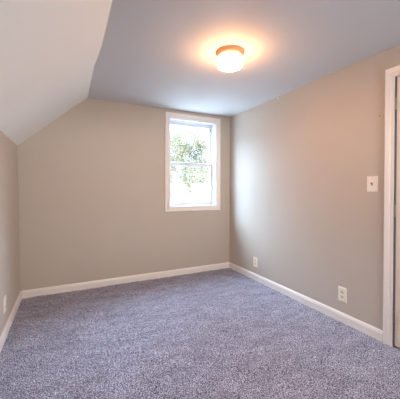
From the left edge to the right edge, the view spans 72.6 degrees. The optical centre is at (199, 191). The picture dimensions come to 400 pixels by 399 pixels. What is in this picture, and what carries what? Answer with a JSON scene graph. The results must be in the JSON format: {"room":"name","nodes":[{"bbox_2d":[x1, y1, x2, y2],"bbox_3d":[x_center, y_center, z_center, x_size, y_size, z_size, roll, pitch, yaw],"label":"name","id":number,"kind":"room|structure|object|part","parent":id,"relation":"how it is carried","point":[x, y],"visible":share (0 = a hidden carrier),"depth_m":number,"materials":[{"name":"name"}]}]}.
{"room":"empty bedroom","nodes":[
{"label":"empty bedroom","id":0,"kind":"room"},
{"bbox_2d":[0,131,19,335],"bbox_3d":[-0.941,0.415,0.773,0.140,1.789,4.650,0,1,-26],"label":"wall","id":1,"kind":"structure","parent":0,"point":[9,203],"depth_m":2.37,"materials":[{"name":"beige paint"}]},
{"bbox_2d":[3,295,5,313],"bbox_3d":[-1.545,0.892,2.159,0.009,0.125,0.082,0,1,-26],"label":"wall outlet","id":2,"kind":"object","parent":1,"relation":"attached to","point":[4,298],"visible":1,"depth_m":2.13,"materials":[{"name":"white plastic"}]},
{"bbox_2d":[0,291,21,352],"bbox_3d":[-0.874,1.120,0.814,0.013,0.087,4.650,0,1,-26],"label":"baseboard","id":3,"kind":"structure","parent":1,"relation":"attached to","point":[4,334],"depth_m":2.28,"materials":[{"name":"white paint"}]},
{"bbox_2d":[0,0,111,145],"bbox_3d":[-0.637,-0.825,0.908,0.818,0.727,4.650,0,1,-26],"label":"ceiling","id":4,"kind":"structure","parent":0,"point":[50,49],"depth_m":1.63,"materials":[{"name":"white paint"}]},
{"bbox_2d":[17,98,229,290],"bbox_3d":[-0.789,0.017,3.533,2.897,2.528,0.174,0,1,-26],"label":"wall","id":5,"kind":"structure","parent":0,"point":[91,181],"depth_m":3.27,"materials":[{"name":"beige paint"}]},
{"bbox_2d":[22,262,229,298],"bbox_3d":[-0.726,1.093,3.472,2.604,0.087,0.013,0,1,-26],"label":"baseboard","id":6,"kind":"structure","parent":5,"relation":"attached to","point":[162,274],"depth_m":3.33,"materials":[{"name":"white paint"}]},
{"bbox_2d":[165,112,220,211],"bbox_3d":[-0.132,-0.395,3.869,0.841,1.321,0.244,0,1,-26],"label":"window","id":7,"kind":"structure","parent":5,"relation":"in","point":[214,128],"depth_m":3.86,"materials":[{"name":"white paint"}]},
{"bbox_3d":[-0.147,-0.676,3.896,0.683,0.603,0.032,0,1,-26],"label":"sash","id":8,"kind":"part","parent":7,"relation":"part of","materials":[{"name":"clear glass"}]},
{"bbox_3d":[-0.128,-0.111,3.861,0.683,0.594,0.033,0,1,-26],"label":"sash","id":9,"kind":"part","parent":7,"relation":"part of","materials":[{"name":"clear glass"}]},
{"bbox_2d":[0,268,399,398],"bbox_3d":[0.294,1.228,1.391,2.677,0.157,4.710,0,1,-26],"label":"floor","id":10,"kind":"structure","parent":0,"point":[225,333],"depth_m":2.00,"materials":[{"name":"carpet"}]},
{"bbox_2d":[88,0,399,116],"bbox_3d":[0.647,-1.133,1.538,2.080,0.120,4.650,0,1,-26],"label":"ceiling","id":11,"kind":"structure","parent":0,"point":[153,53],"depth_m":2.01,"materials":[{"name":"white paint"}]},
{"bbox_2d":[216,45,243,71],"bbox_3d":[0.232,-1.018,2.106,0.217,0.122,0.217,0,1,-26],"label":"ceiling lamp","id":12,"kind":"object","parent":11,"relation":"attached to","point":[230,58],"visible":1,"depth_m":2.04,"materials":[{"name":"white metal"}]},
{"bbox_2d":[229,44,399,330],"bbox_3d":[1.523,0.103,1.985,0.120,2.398,4.650,0,1,-26],"label":"wall","id":13,"kind":"structure","parent":0,"point":[301,161],"depth_m":2.61,"materials":[{"name":"beige paint"}]},
{"bbox_2d":[253,256,257,267],"bbox_3d":[0.709,0.902,3.494,0.009,0.125,0.082,0,1,-26],"label":"wall outlet","id":14,"kind":"object","parent":13,"relation":"attached to","point":[255,260],"visible":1,"depth_m":3.49,"materials":[{"name":"white plastic"}]},
{"bbox_2d":[229,262,382,341],"bbox_3d":[1.464,1.113,1.960,0.013,0.087,4.637,0,1,-26],"label":"baseboard","id":15,"kind":"structure","parent":13,"relation":"attached to","point":[372,331],"depth_m":2.61,"materials":[{"name":"white paint"}]},
{"bbox_2d":[338,286,346,302],"bbox_3d":[1.252,0.903,2.394,0.009,0.125,0.082,0,1,-26],"label":"wall outlet","id":16,"kind":"object","parent":13,"relation":"attached to","point":[342,292],"visible":1,"depth_m":2.39,"materials":[{"name":"white plastic"}]},
{"bbox_2d":[367,176,377,191],"bbox_3d":[1.360,-0.062,2.157,0.020,0.125,0.082,0,1,-26],"label":"light switch","id":17,"kind":"object","parent":13,"relation":"attached to","point":[372,181],"visible":1,"depth_m":2.15,"materials":[{"name":"white plastic"}]},
{"bbox_2d":[383,65,399,347],"bbox_3d":[1.639,0.122,1.681,0.182,2.075,0.908,0,1,-26],"label":"door","id":18,"kind":"structure","parent":13,"relation":"in","point":[391,273],"depth_m":2.02,"materials":[{"name":"white paint"}]},
{"label":"outside","id":19,"kind":"structure","parent":0,"visible":0},
{"bbox_3d":[7.187,4.248,12.996,100.000,0.200,130.000,0,1,-26],"label":"ground","id":20,"kind":"structure","parent":19,"visible":0},
{"bbox_2d":[170,125,208,190],"bbox_3d":[-1.271,-0.552,20.544,6.515,9.414,2.925,0,1,-26],"label":"tree","id":21,"kind":"object","parent":20,"relation":"on","point":[177,142],"visible":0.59,"depth_m":20.31,"materials":[{"name":"green plant"}]},
{"bbox_2d":[185,176,208,197],"bbox_3d":[0.563,1.209,23.636,4.244,5.838,2.459,0,1,-26],"label":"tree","id":22,"kind":"object","parent":20,"relation":"on","point":[207,176],"visible":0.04,"depth_m":23.07,"materials":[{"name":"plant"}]},
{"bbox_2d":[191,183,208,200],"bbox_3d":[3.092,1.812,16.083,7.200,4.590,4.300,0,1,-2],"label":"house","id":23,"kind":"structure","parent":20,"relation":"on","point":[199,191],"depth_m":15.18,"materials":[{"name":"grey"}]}
]}

